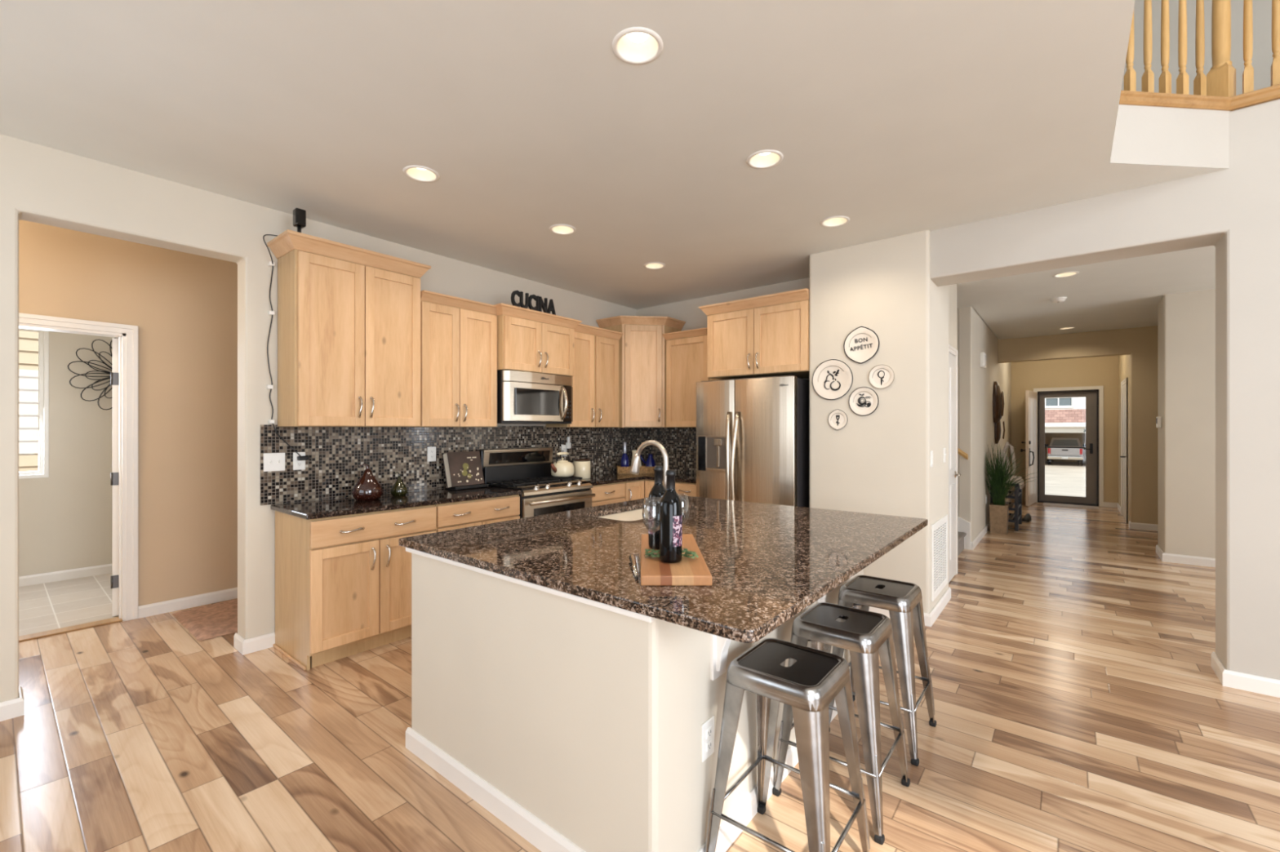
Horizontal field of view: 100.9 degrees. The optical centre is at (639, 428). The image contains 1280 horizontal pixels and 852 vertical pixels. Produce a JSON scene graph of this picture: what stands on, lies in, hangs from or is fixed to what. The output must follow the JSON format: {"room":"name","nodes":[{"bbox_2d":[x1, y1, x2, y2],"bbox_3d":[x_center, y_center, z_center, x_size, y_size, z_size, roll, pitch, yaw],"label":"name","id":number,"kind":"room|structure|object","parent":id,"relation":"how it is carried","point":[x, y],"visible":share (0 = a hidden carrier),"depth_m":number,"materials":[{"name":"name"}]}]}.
{"room":"kitchen","nodes":[
{"label":"kitchen","id":0,"kind":"room"},
{"bbox_2d":[18,331,118,577],"bbox_3d":[-5.383,-0.007,4.626,0.130,2.735,3.000,0,0,39],"label":"wall","id":1,"kind":"structure","parent":0,"point":[65,517],"depth_m":4.80,"materials":[{"name":"beige paint"}]},
{"bbox_2d":[18,328,48,479],"bbox_3d":[-5.583,-0.241,4.348,0.090,1.349,0.956,0,0,39],"label":"window","id":2,"kind":"structure","parent":1,"relation":"in","point":[43,335],"depth_m":4.68,"materials":[{"name":"white plastic"}]},
{"bbox_2d":[18,564,112,586],"bbox_3d":[-5.326,1.317,4.579,0.014,0.085,3.000,0,0,39],"label":"baseboard","id":3,"kind":"structure","parent":1,"relation":"attached to","point":[26,580],"depth_m":4.75,"materials":[{"name":"white paint"}]},
{"bbox_2d":[67,339,112,409],"bbox_3d":[-4.929,-0.512,5.030,0.058,0.716,0.710,0,0,39],"label":"wall decoration","id":4,"kind":"object","parent":1,"relation":"attached to","point":[110,347],"visible":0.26,"depth_m":4.89,"materials":[{"name":"black metal"}]},
{"bbox_2d":[18,219,237,606],"bbox_3d":[-3.232,-0.007,4.361,0.124,2.735,5.700,0,0,39],"label":"wall","id":5,"kind":"structure","parent":0,"point":[183,306],"depth_m":3.94,"materials":[{"name":"beige paint"}]},
{"bbox_2d":[18,617,125,642],"bbox_3d":[-3.926,1.354,3.486,0.110,0.012,0.765,0,0,39],"label":"trim","id":6,"kind":"structure","parent":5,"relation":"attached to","point":[66,629],"depth_m":3.56,"materials":[{"name":"brown wood"}]},
{"bbox_2d":[18,312,137,621],"bbox_3d":[-3.931,0.311,3.490,0.147,2.097,0.884,0,0,39],"label":"door frame","id":7,"kind":"structure","parent":5,"relation":"attached to","point":[131,331],"depth_m":3.75,"materials":[{"name":"white paint"}]},
{"bbox_2d":[111,337,118,616],"bbox_3d":[-4.022,0.348,4.077,0.048,2.000,0.749,0,0,-42],"label":"door","id":8,"kind":"structure","parent":5,"relation":"in","point":[114,375],"depth_m":3.81,"materials":[{"name":"white paint"}]},
{"bbox_2d":[137,587,237,618],"bbox_3d":[-2.523,1.317,5.123,0.014,0.085,3.424,0,0,39],"label":"baseboard","id":9,"kind":"structure","parent":5,"relation":"attached to","point":[153,609],"depth_m":4.00,"materials":[{"name":"white paint"}]},
{"bbox_2d":[0,133,636,702],"bbox_3d":[-2.022,-0.022,3.785,0.170,2.765,6.330,0,0,39],"label":"wall","id":10,"kind":"structure","parent":0,"point":[39,184],"depth_m":3.03,"materials":[{"name":"beige paint"}]},
{"bbox_2d":[0,685,24,721],"bbox_3d":[-3.504,1.317,1.946,0.186,0.085,1.606,0,0,39],"label":"baseboard","id":11,"kind":"structure","parent":10,"relation":"attached to","point":[15,708],"depth_m":2.48,"materials":[{"name":"white paint"}]},
{"bbox_2d":[233,632,275,655],"bbox_3d":[-2.406,1.317,3.299,0.186,0.085,0.166,0,0,39],"label":"baseboard","id":12,"kind":"object","parent":10,"relation":"attached to","point":[244,646],"visible":0.96,"depth_m":3.24,"materials":[{"name":"white paint"}]},
{"bbox_2d":[262,234,301,456],"bbox_3d":[-2.208,-0.499,3.260,0.188,1.352,0.210,0,0,-30],"label":"cable","id":13,"kind":"object","parent":10,"relation":"attached to","point":[265,234],"visible":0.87,"depth_m":3.28,"materials":[{"name":"black plastic"}]},
{"bbox_2d":[266,229,431,426],"bbox_3d":[-1.893,-0.583,3.507,0.354,1.138,0.886,0,0,39],"label":"upper cabinet","id":14,"kind":"object","parent":10,"relation":"attached to","point":[348,317],"visible":1,"depth_m":3.34,"materials":[{"name":"brown wood"}]},
{"bbox_2d":[293,208,306,232],"bbox_3d":[-2.077,-1.244,3.221,0.085,0.182,0.085,0,0,39],"label":"speaker","id":15,"kind":"object","parent":14,"relation":"on","point":[299,215],"visible":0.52,"depth_m":3.20,"materials":[{"name":"black plastic"}]},
{"bbox_2d":[419,290,497,426],"bbox_3d":[-1.445,-0.493,4.059,0.354,0.958,0.638,0,0,39],"label":"upper cabinet","id":16,"kind":"object","parent":10,"relation":"attached to","point":[459,335],"visible":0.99,"depth_m":3.94,"materials":[{"name":"brown wood"}]},
{"bbox_2d":[260,424,696,505],"bbox_3d":[-0.698,0.223,4.274,1.270,0.496,3.651,0,0,39],"label":"backsplash","id":17,"kind":"structure","parent":10,"relation":"attached to","point":[335,455],"depth_m":3.97,"materials":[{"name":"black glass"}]},
{"bbox_2d":[263,453,284,471],"bbox_3d":[-2.280,0.208,3.299,0.018,0.114,0.116,0,0,39],"label":"light switch","id":18,"kind":"object","parent":17,"relation":"attached to","point":[272,461],"visible":1,"depth_m":3.30,"materials":[{"name":"white plastic"}]},
{"bbox_2d":[493,302,582,377],"bbox_3d":[-0.969,-0.725,4.582,0.434,0.506,0.875,0,0,39],"label":"upper cabinet","id":19,"kind":"object","parent":10,"relation":"attached to","point":[529,340],"visible":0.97,"depth_m":4.41,"materials":[{"name":"brown wood"}]},
{"bbox_2d":[511,290,555,315],"bbox_3d":[-0.890,-1.054,4.457,0.030,0.151,0.480,0,0,39],"label":"word sign","id":20,"kind":"object","parent":19,"relation":"on","point":[540,305],"visible":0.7,"depth_m":4.43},
{"bbox_2d":[497,369,573,424],"bbox_3d":[-0.950,-0.257,4.571,0.476,0.423,0.758,0,0,39],"label":"microwave oven","id":21,"kind":"object","parent":19,"relation":"attached to","point":[522,397],"visible":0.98,"depth_m":4.38,"materials":[{"name":"silver metal"}]},
{"bbox_2d":[546,323,622,427],"bbox_3d":[-0.531,-0.493,5.186,0.354,0.958,0.716,0,0,39],"label":"upper cabinet","id":22,"kind":"object","parent":10,"relation":"attached to","point":[596,349],"visible":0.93,"depth_m":5.11,"materials":[{"name":"brown wood"}]},
{"bbox_2d":[595,315,685,427],"bbox_3d":[0.014,-0.580,5.601,0.677,1.131,0.669,0,0,39],"label":"upper cabinet","id":23,"kind":"object","parent":10,"relation":"attached to","point":[642,343],"visible":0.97,"depth_m":5.41,"materials":[{"name":"brown wood"}]},
{"bbox_2d":[0,0,1226,309],"bbox_3d":[-0.240,-1.381,2.268,4.530,0.012,6.220,0,0,39],"label":"ceiling","id":24,"kind":"structure","parent":0,"point":[893,118],"depth_m":2.33,"materials":[{"name":"paint"}]},
{"bbox_2d":[402,165,439,182],"bbox_3d":[-1.178,-1.416,2.849,0.185,0.094,0.185,0,0,39],"label":"recessed light","id":25,"kind":"object","parent":24,"relation":"in","point":[419,173],"visible":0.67,"depth_m":2.90,"materials":[{"name":"white plastic"}]},
{"bbox_2d":[549,224,576,235],"bbox_3d":[-0.533,-1.416,3.644,0.185,0.094,0.185,0,0,39],"label":"recessed light","id":26,"kind":"object","parent":24,"relation":"in","point":[562,229],"visible":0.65,"depth_m":3.70,"materials":[{"name":"white"}]},
{"bbox_2d":[612,26,662,64],"bbox_3d":[-0.009,-1.416,1.900,0.185,0.094,0.185,0,0,39],"label":"recessed light","id":27,"kind":"object","parent":24,"relation":"in","point":[634,45],"visible":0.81,"depth_m":1.94,"materials":[{"name":"white"}]},
{"bbox_2d":[746,150,783,168],"bbox_3d":[0.637,-1.416,2.695,0.185,0.094,0.185,0,0,39],"label":"recessed light","id":28,"kind":"object","parent":24,"relation":"in","point":[762,159],"visible":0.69,"depth_m":2.74,"materials":[{"name":"white"}]},
{"bbox_2d":[820,216,849,226],"bbox_3d":[1.292,-1.416,3.504,0.185,0.094,0.185,0,0,39],"label":"recessed light","id":29,"kind":"object","parent":24,"relation":"in","point":[834,221],"visible":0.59,"depth_m":3.55,"materials":[{"name":"white"}]},
{"bbox_2d":[0,500,1279,851],"bbox_3d":[2.615,1.385,4.833,12.030,0.050,13.800,0,0,39],"label":"floor","id":30,"kind":"structure","parent":0,"point":[1080,704],"depth_m":2.33,"materials":[{"name":"brown wood"}]},
{"bbox_2d":[172,599,237,641],"bbox_3d":[-2.898,1.345,3.904,0.808,0.023,0.728,0,0,39],"label":"carpet","id":31,"kind":"object","parent":30,"relation":"on","point":[220,619],"visible":0.42,"depth_m":3.71,"materials":[{"name":"carpet"}]},
{"bbox_2d":[272,504,435,671],"bbox_3d":[-1.808,0.932,3.399,0.622,0.856,0.768,0,0,39],"label":"base cabinet","id":32,"kind":"object","parent":30,"relation":"on","point":[343,584],"visible":0.91,"depth_m":3.14,"materials":[{"name":"brown wood"}]},
{"bbox_2d":[271,486,521,519],"bbox_3d":[-1.604,0.487,3.672,0.595,0.031,1.474,0,0,39],"label":"countertop","id":33,"kind":"structure","parent":32,"relation":"on","point":[308,510],"depth_m":3.43,"materials":[{"name":"stone"}]},
{"bbox_2d":[351,463,382,501],"bbox_3d":[-1.811,0.351,3.513,0.184,0.243,0.184,0,0,39],"label":"gourd","id":34,"kind":"object","parent":33,"relation":"on","point":[367,488],"visible":1,"depth_m":3.46,"materials":[{"name":"ceramic"}]},
{"bbox_2d":[390,471,408,496],"bbox_3d":[-1.704,0.387,3.740,0.112,0.169,0.112,0,0,39],"label":"gourd","id":35,"kind":"object","parent":33,"relation":"on","point":[398,489],"visible":1,"depth_m":3.71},
{"bbox_2d":[444,484,486,490],"bbox_3d":[-1.379,0.459,4.197,0.150,0.026,0.280,0,0,39],"label":"book stand","id":36,"kind":"object","parent":33,"relation":"on","point":[466,487],"visible":0.99,"depth_m":4.13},
{"bbox_2d":[442,451,484,488],"bbox_3d":[-1.403,0.321,4.207,0.129,0.278,0.305,0,0,35],"label":"cookbook","id":37,"kind":"object","parent":36,"relation":"on","point":[464,468],"visible":0.96,"depth_m":4.16,"materials":[{"name":"paper"}]},
{"bbox_2d":[435,494,519,532],"bbox_3d":[-1.347,0.932,3.968,0.622,0.856,0.689,0,0,39],"label":"base cabinet","id":38,"kind":"object","parent":30,"relation":"on","point":[462,514],"visible":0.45,"depth_m":3.76,"materials":[{"name":"brown wood"}]},
{"bbox_2d":[476,447,595,518],"bbox_3d":[-0.866,0.751,4.506,0.657,1.158,0.780,0,0,39],"label":"range cooker","id":39,"kind":"object","parent":30,"relation":"on","point":[526,470],"visible":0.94,"depth_m":4.45,"materials":[{"name":"silver metal"}]},
{"bbox_2d":[488,478,590,492],"bbox_3d":[-0.840,0.472,4.496,0.430,0.031,0.762,0,0,39],"label":"cooktop","id":40,"kind":"object","parent":39,"relation":"in","point":[555,483],"depth_m":4.35,"materials":[{"name":"metal"}]},
{"bbox_2d":[550,452,573,477],"bbox_3d":[-0.711,0.320,4.783,0.229,0.219,0.208,0,0,-20],"label":"kettle","id":41,"kind":"object","parent":39,"relation":"on","point":[561,468],"visible":1,"depth_m":4.71,"materials":[{"name":"beige ceramic"}]},
{"bbox_2d":[590,482,625,506],"bbox_3d":[-0.496,0.932,5.016,0.622,0.856,0.470,0,0,39],"label":"base cabinet","id":42,"kind":"object","parent":30,"relation":"on","point":[612,493],"visible":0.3,"depth_m":4.84,"materials":[{"name":"brown wood"}]},
{"bbox_2d":[405,507,863,851],"bbox_3d":[0.201,0.932,2.516,1.538,0.856,1.926,0,0,39],"label":"kitchen island","id":43,"kind":"object","parent":30,"relation":"on","point":[575,722],"visible":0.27,"depth_m":1.68,"materials":[{"name":"beige paint"}]},
{"bbox_2d":[399,495,928,643],"bbox_3d":[0.235,0.487,2.522,1.673,0.031,1.988,0,0,39],"label":"island countertop","id":44,"kind":"structure","parent":43,"relation":"on","point":[766,563],"depth_m":1.99,"materials":[{"name":"brown stone"}]},
{"bbox_2d":[630,440,668,488],"bbox_3d":[0.083,0.267,2.839,0.344,0.411,0.060,0,0,39],"label":"faucet","id":45,"kind":"object","parent":44,"relation":"on","point":[634,469],"visible":0.6,"depth_m":2.86,"materials":[{"name":"silver metal"}]},
{"bbox_2d":[640,533,712,586],"bbox_3d":[0.112,0.456,1.901,0.215,0.030,0.634,0,0,0],"label":"cutting board","id":46,"kind":"object","parent":44,"relation":"on","point":[688,571],"visible":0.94,"depth_m":1.65,"materials":[{"name":"brown wood"}]},
{"bbox_2d":[642,497,661,556],"bbox_3d":[0.048,0.341,1.831,0.080,0.200,0.080,0,0,39],"label":"wine glass","id":47,"kind":"object","parent":46,"relation":"on","point":[646,497],"visible":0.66,"depth_m":1.82,"materials":[{"name":"clear"}]},
{"bbox_2d":[642,497,661,532],"bbox_3d":[0.048,0.299,1.831,0.080,0.118,0.080,0,0,39],"label":"bowl","id":48,"kind":"object","parent":47,"relation":"on","point":[646,497],"depth_m":1.82,"materials":[{"name":"glass"}]},
{"bbox_2d":[648,466,666,549],"bbox_3d":[0.068,0.289,1.957,0.075,0.303,0.075,0,0,39],"label":"wine bottle","id":49,"kind":"object","parent":46,"relation":"on","point":[657,491],"visible":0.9,"depth_m":1.93,"materials":[{"name":"black glass"}]},
{"bbox_2d":[659,470,682,563],"bbox_3d":[0.103,0.289,1.761,0.075,0.303,0.075,0,0,39],"label":"wine bottle","id":50,"kind":"object","parent":46,"relation":"on","point":[670,504],"visible":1,"depth_m":1.73,"materials":[{"name":"black glass"}]},
{"bbox_2d":[681,493,688,548],"bbox_3d":[0.140,0.341,1.931,0.080,0.200,0.080,0,0,39],"label":"wine glass","id":51,"kind":"object","parent":46,"relation":"on","point":[686,494],"visible":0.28,"depth_m":1.92,"materials":[{"name":"clear"}]},
{"bbox_2d":[682,493,688,525],"bbox_3d":[0.140,0.299,1.931,0.080,0.118,0.080,0,0,39],"label":"bowl","id":52,"kind":"object","parent":51,"relation":"on","point":[686,494],"depth_m":1.92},
{"bbox_2d":[701,715,714,762],"bbox_3d":[0.212,0.959,1.635,0.009,0.114,0.070,0,0,39],"label":"power outlet","id":53,"kind":"object","parent":43,"relation":"attached to","point":[708,727],"visible":1,"depth_m":1.63,"materials":[{"name":"white plastic"}]},
{"bbox_2d":[624,480,663,501],"bbox_3d":[0.024,0.932,5.463,0.867,0.856,0.870,0,0,39],"label":"base cabinet","id":54,"kind":"object","parent":30,"relation":"on","point":[640,489],"visible":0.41,"depth_m":5.18,"materials":[{"name":"brown wood"}]},
{"bbox_2d":[554,471,696,485],"bbox_3d":[0.025,0.487,5.156,1.255,0.031,1.346,0,0,39],"label":"countertop","id":55,"kind":"structure","parent":54,"relation":"on","point":[606,477],"depth_m":5.11,"materials":[{"name":"stone"}]},
{"bbox_2d":[573,458,591,479],"bbox_3d":[-0.552,0.377,5.033,0.164,0.190,0.164,0,0,39],"label":"canister","id":56,"kind":"object","parent":55,"relation":"on","point":[582,467],"visible":0.87,"depth_m":4.96,"materials":[{"name":"beige ceramic"}]},
{"bbox_2d":[616,465,654,474],"bbox_3d":[-0.036,0.434,5.606,0.416,0.075,0.184,0,0,-6],"label":"wicker tray","id":57,"kind":"object","parent":55,"relation":"on","point":[620,470],"visible":0.54,"depth_m":5.52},
{"bbox_2d":[675,481,696,497],"bbox_3d":[0.591,0.932,5.161,0.386,0.856,0.624,0,0,39],"label":"base cabinet","id":58,"kind":"object","parent":30,"relation":"on","point":[682,488],"visible":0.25,"depth_m":4.94,"materials":[{"name":"brown wood"}]},
{"bbox_2d":[696,375,809,507],"bbox_3d":[1.049,0.458,4.657,0.910,1.765,0.816,0,0,39],"label":"refrigerator","id":59,"kind":"object","parent":30,"relation":"on","point":[753,434],"visible":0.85,"depth_m":4.33,"materials":[{"name":"silver metal"}]},
{"bbox_2d":[705,638,870,851],"bbox_3d":[0.457,1.035,1.623,0.388,0.650,0.388,0,0,39],"label":"bar stool","id":60,"kind":"object","parent":30,"relation":"on","point":[816,677],"visible":1,"depth_m":1.57,"materials":[{"name":"silver metal"}]},
{"bbox_2d":[772,602,910,844],"bbox_3d":[0.762,1.035,1.993,0.388,0.650,0.388,0,0,39],"label":"bar stool","id":61,"kind":"object","parent":30,"relation":"on","point":[864,633],"visible":0.85,"depth_m":1.90,"materials":[{"name":"silver metal"}]},
{"bbox_2d":[828,575,936,766],"bbox_3d":[1.089,1.035,2.395,0.388,0.650,0.388,0,0,39],"label":"bar stool","id":62,"kind":"object","parent":30,"relation":"on","point":[903,601],"visible":0.77,"depth_m":2.29,"materials":[{"name":"silver metal"}]},
{"bbox_2d":[957,516,970,555],"bbox_3d":[2.666,0.551,6.103,1.830,1.619,1.098,0,0,39],"label":"staircase","id":63,"kind":"structure","parent":30,"relation":"on","point":[963,526],"depth_m":5.95,"materials":[{"name":"grey carpet"}]},
{"bbox_2d":[990,483,1022,531],"bbox_3d":[5.117,1.045,7.373,0.315,0.630,0.720,0,0,39],"label":"shoe rack","id":64,"kind":"object","parent":30,"relation":"on","point":[1018,492],"visible":0.48,"depth_m":7.08,"materials":[{"name":"metal"}]},
{"bbox_2d":[985,440,1044,534],"bbox_3d":[4.772,0.760,6.727,0.622,1.200,0.701,0,0,39],"label":"grass planter","id":65,"kind":"object","parent":30,"relation":"on","point":[998,510],"visible":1,"depth_m":6.86,"materials":[{"name":"brown plant"}]},
{"bbox_2d":[1042,502,1099,509],"bbox_3d":[7.561,1.355,9.286,0.760,0.008,0.450,0,0,39],"label":"door mat","id":66,"kind":"object","parent":30,"relation":"on","point":[1065,505],"visible":1,"depth_m":9.30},
{"bbox_2d":[636,277,809,473],"bbox_3d":[0.879,-0.007,5.426,2.268,2.735,0.125,0,0,39],"label":"wall","id":67,"kind":"structure","parent":0,"point":[689,312],"depth_m":5.54,"materials":[{"name":"beige paint"}]},
{"bbox_2d":[662,327,719,427],"bbox_3d":[0.600,-0.493,5.329,0.665,0.958,0.352,0,0,39],"label":"upper cabinet","id":68,"kind":"object","parent":67,"relation":"attached to","point":[686,350],"visible":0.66,"depth_m":5.29,"materials":[{"name":"brown wood"}]},
{"bbox_2d":[698,288,809,380],"bbox_3d":[1.122,-0.783,4.717,0.998,0.646,0.644,0,0,39],"label":"upper cabinet","id":69,"kind":"object","parent":67,"relation":"attached to","point":[767,335],"visible":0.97,"depth_m":4.45,"materials":[{"name":"brown wood"}]},
{"bbox_2d":[956,308,958,516],"bbox_3d":[3.001,-0.007,6.618,1.720,2.735,0.120,0,0,39],"label":"wall","id":70,"kind":"structure","parent":0,"point":[957,308],"depth_m":6.03,"materials":[{"name":"beige paint"}]},
{"bbox_2d":[958,306,1011,542],"bbox_3d":[5.345,-0.022,8.039,0.130,2.765,5.280,0,0,39],"label":"wall","id":71,"kind":"structure","parent":0,"point":[976,426],"depth_m":6.28,"materials":[{"name":"beige paint"}]},
{"bbox_2d":[969,498,1012,550],"bbox_3d":[5.346,1.317,8.027,0.146,0.085,5.296,0,0,39],"label":"baseboard","id":72,"kind":"structure","parent":71,"relation":"attached to","point":[973,544],"depth_m":6.45,"materials":[{"name":"white paint"}]},
{"bbox_2d":[992,381,1004,444],"bbox_3d":[5.248,-0.235,7.718,0.120,0.910,0.460,0,0,39],"label":"wall sculpture","id":73,"kind":"object","parent":71,"relation":"attached to","point":[997,397],"visible":1,"depth_m":7.61,"materials":[{"name":"brown wood"}]},
{"bbox_2d":[809,98,1279,679],"bbox_3d":[4.025,-0.160,3.135,7.700,3.040,1.760,0,0,39],"label":"wall","id":74,"kind":"structure","parent":0,"point":[1235,210],"depth_m":3.20,"materials":[{"name":"paint"}]},
{"bbox_2d":[812,359,853,399],"bbox_3d":[1.476,-0.377,4.061,0.312,0.312,0.016,0,0,39],"label":"wall plate","id":75,"kind":"object","parent":74,"relation":"attached to","point":[833,379],"visible":1,"depth_m":4.06,"materials":[{"name":"white ceramic"}]},
{"bbox_2d":[827,408,847,430],"bbox_3d":[1.510,-0.070,4.034,0.148,0.161,0.012,0,0,39],"label":"wall plate","id":76,"kind":"object","parent":74,"relation":"attached to","point":[837,419],"visible":1,"depth_m":4.03,"materials":[{"name":"white ceramic"}]},
{"bbox_2d":[843,326,879,364],"bbox_3d":[1.643,-0.622,3.925,0.256,0.278,0.014,0,0,39],"label":"wall plate","id":77,"kind":"object","parent":74,"relation":"attached to","point":[861,344],"visible":1,"depth_m":3.92,"materials":[{"name":"white ceramic"}]},
{"bbox_2d":[848,386,879,416],"bbox_3d":[1.656,-0.203,3.915,0.215,0.215,0.013,0,0,39],"label":"wall plate","id":78,"kind":"object","parent":74,"relation":"attached to","point":[863,401],"visible":1,"depth_m":3.91,"materials":[{"name":"white ceramic"}]},
{"bbox_2d":[868,364,894,389],"bbox_3d":[1.753,-0.378,3.837,0.176,0.176,0.012,0,0,39],"label":"wall plate","id":79,"kind":"object","parent":74,"relation":"attached to","point":[881,376],"visible":1,"depth_m":3.83,"materials":[{"name":"white ceramic"}]},
{"bbox_2d":[868,586,951,626],"bbox_3d":[1.914,1.317,4.210,0.866,0.085,0.802,0,0,39],"label":"baseboard","id":80,"kind":"structure","parent":74,"relation":"attached to","point":[930,619],"depth_m":3.83,"materials":[{"name":"white paint"}]},
{"bbox_2d":[931,514,947,601],"bbox_3d":[2.238,0.945,3.940,0.010,0.540,0.590,0,0,39],"label":"air vent","id":81,"kind":"object","parent":74,"relation":"in","point":[940,528],"visible":1,"depth_m":3.91,"materials":[{"name":"white plastic"}]},
{"bbox_2d":[948,344,957,575],"bbox_3d":[2.713,0.312,4.643,0.022,2.095,0.820,0,0,39],"label":"door frame","id":82,"kind":"structure","parent":74,"relation":"attached to","point":[952,350],"depth_m":4.92,"materials":[{"name":"white paint"}]},
{"bbox_2d":[948,352,960,582],"bbox_3d":[2.732,0.339,4.628,0.068,2.018,0.694,0,0,39],"label":"door","id":83,"kind":"structure","parent":74,"relation":"in","point":[952,359],"depth_m":4.72,"materials":[{"name":"white paint"}]},
{"bbox_2d":[1210,652,1279,697],"bbox_3d":[4.872,1.317,1.535,4.368,0.085,0.296,0,0,39],"label":"baseboard","id":84,"kind":"structure","parent":74,"relation":"attached to","point":[1233,679],"depth_m":2.75,"materials":[{"name":"white paint"}]},
{"bbox_2d":[1011,355,1118,502],"bbox_3d":[8.939,-0.007,8.619,4.980,2.735,0.150,0,0,39],"label":"wall","id":85,"kind":"structure","parent":0,"point":[1096,371],"depth_m":9.45,"materials":[{"name":"paint"}]},
{"bbox_2d":[1020,390,1036,506],"bbox_3d":[7.046,0.339,9.519,0.852,2.018,0.201,0,0,-45],"label":"door","id":86,"kind":"structure","parent":85,"relation":"in","point":[1030,442],"depth_m":9.30,"materials":[{"name":"paint"}]},
{"bbox_2d":[1039,391,1097,504],"bbox_3d":[7.751,0.337,9.584,0.808,2.002,0.098,0,0,39],"label":"door","id":87,"kind":"structure","parent":85,"relation":"in","point":[1091,448],"depth_m":9.43,"materials":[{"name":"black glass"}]},
{"bbox_2d":[1033,386,1103,506],"bbox_3d":[7.751,0.305,9.583,0.980,2.110,0.190,0,0,39],"label":"door frame","id":88,"kind":"structure","parent":85,"relation":"attached to","point":[1100,388],"depth_m":9.26,"materials":[{"name":"white paint"}]},
{"bbox_2d":[997,325,1157,524],"bbox_3d":[7.451,-0.022,6.690,4.860,2.765,0.140,0,0,39],"label":"wall","id":89,"kind":"structure","parent":0,"point":[1140,344],"depth_m":7.18,"materials":[{"name":"paint"}]},
{"bbox_2d":[1128,520,1157,531],"bbox_3d":[8.030,1.317,6.210,3.356,0.085,0.156,0,0,39],"label":"baseboard","id":90,"kind":"structure","parent":89,"relation":"attached to","point":[1131,525],"depth_m":7.12,"materials":[{"name":"white paint"}]},
{"bbox_2d":[956,245,1215,339],"bbox_3d":[5.699,-1.381,6.032,6.750,0.012,7.950,0,0,39],"label":"ceiling","id":91,"kind":"structure","parent":0,"point":[1124,293],"depth_m":5.36,"materials":[{"name":"paint"}]},
{"bbox_2d":[1118,355,1130,524],"bbox_3d":[7.564,-0.007,8.163,0.140,2.735,2.290,0,0,39],"label":"wall","id":92,"kind":"structure","parent":0,"point":[1124,361],"depth_m":7.95,"materials":[{"name":"paint"}]},
{"bbox_2d":[1120,383,1125,519],"bbox_3d":[7.301,0.339,8.009,0.075,2.018,0.820,0,0,39],"label":"door","id":93,"kind":"structure","parent":92,"relation":"in","point":[1123,387],"depth_m":8.03,"materials":[{"name":"white paint"}]},
{"bbox_2d":[1120,377,1128,523],"bbox_3d":[7.322,0.311,7.992,0.020,2.097,0.964,0,0,39],"label":"door frame","id":94,"kind":"structure","parent":92,"relation":"attached to","point":[1123,382],"depth_m":7.62,"materials":[{"name":"white paint"}]},
{"bbox_2d":[1110,104,1231,168],"bbox_3d":[2.759,-1.528,2.803,0.757,0.304,0.106,0,0,-3],"label":"wall","id":95,"kind":"structure","parent":0,"point":[1150,135],"depth_m":2.76,"materials":[{"name":"paint"}]},
{"bbox_2d":[1157,288,1215,558],"bbox_3d":[6.795,-0.022,4.596,3.240,2.765,0.500,0,0,39],"label":"wall","id":96,"kind":"structure","parent":0,"point":[1186,321],"depth_m":5.32,"materials":[{"name":"beige paint"}]},
{"bbox_2d":[1155,544,1215,567],"bbox_3d":[6.783,1.317,4.595,3.256,0.085,0.516,0,0,39],"label":"baseboard","id":97,"kind":"structure","parent":96,"relation":"attached to","point":[1168,557],"depth_m":5.32,"materials":[{"name":"white paint"}]},
{"bbox_2d":[1120,0,1273,95],"bbox_3d":[5.496,-2.910,3.203,5.500,2.460,0.100,0,0,39],"label":"wall","id":98,"kind":"structure","parent":0,"point":[1262,57],"depth_m":4.07,"materials":[{"name":"paint"}]},
{"bbox_3d":[3.279,-1.625,4.358,10.400,0.110,13.900,0,0,39],"label":"floor","id":99,"kind":"structure","parent":0,"visible":0},
{"bbox_2d":[1119,0,1279,111],"bbox_3d":[4.381,-2.211,1.537,4.732,1.062,0.632,0,0,39],"label":"balcony railing","id":100,"kind":"object","parent":99,"relation":"on","point":[1216,91],"visible":0.75,"depth_m":2.81,"materials":[{"name":"brown wood"}]},
{"label":"outside","id":101,"kind":"structure","parent":0,"visible":0},
{"bbox_2d":[1044,461,1085,485],"bbox_3d":[25.967,2.485,32.000,60.000,0.050,57.580,0,0,39],"label":"ground","id":102,"kind":"structure","parent":101,"point":[1060,472],"depth_m":28.92,"materials":[{"name":"concrete"}]},
{"bbox_2d":[1044,396,1085,462],"bbox_3d":[30.013,-1.190,36.192,17.000,7.300,7.970,0,0,39],"label":"house","id":103,"kind":"structure","parent":102,"relation":"on","point":[1064,417],"depth_m":34.22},
{"bbox_2d":[1044,437,1085,466],"bbox_3d":[29.796,1.540,37.035,2.400,1.840,5.335,0,0,39],"label":"pickup truck","id":104,"kind":"object","parent":102,"relation":"on","point":[1077,454],"visible":0.93,"depth_m":35.47,"materials":[{"name":"grey paint"}]},
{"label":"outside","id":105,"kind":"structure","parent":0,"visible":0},
{"bbox_3d":[-8.231,1.685,6.679,6.800,0.050,24.000,0,0,39],"label":"ground","id":106,"kind":"structure","parent":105,"visible":0},
{"bbox_2d":[18,330,38,471],"bbox_3d":[-7.799,-0.924,5.685,0.124,5.168,11.000,0,0,39],"label":"window","id":107,"kind":"structure","parent":106,"relation":"on","point":[28,340],"depth_m":6.27,"materials":[{"name":"beige"}]},
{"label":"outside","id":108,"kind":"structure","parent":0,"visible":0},
{"bbox_2d":[1044,483,1085,497],"bbox_3d":[13.365,2.030,16.470,12.000,1.060,17.580,0,0,39],"label":"ground walk","id":109,"kind":"structure","parent":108,"point":[1050,489],"depth_m":17.95,"materials":[{"name":"concrete"}]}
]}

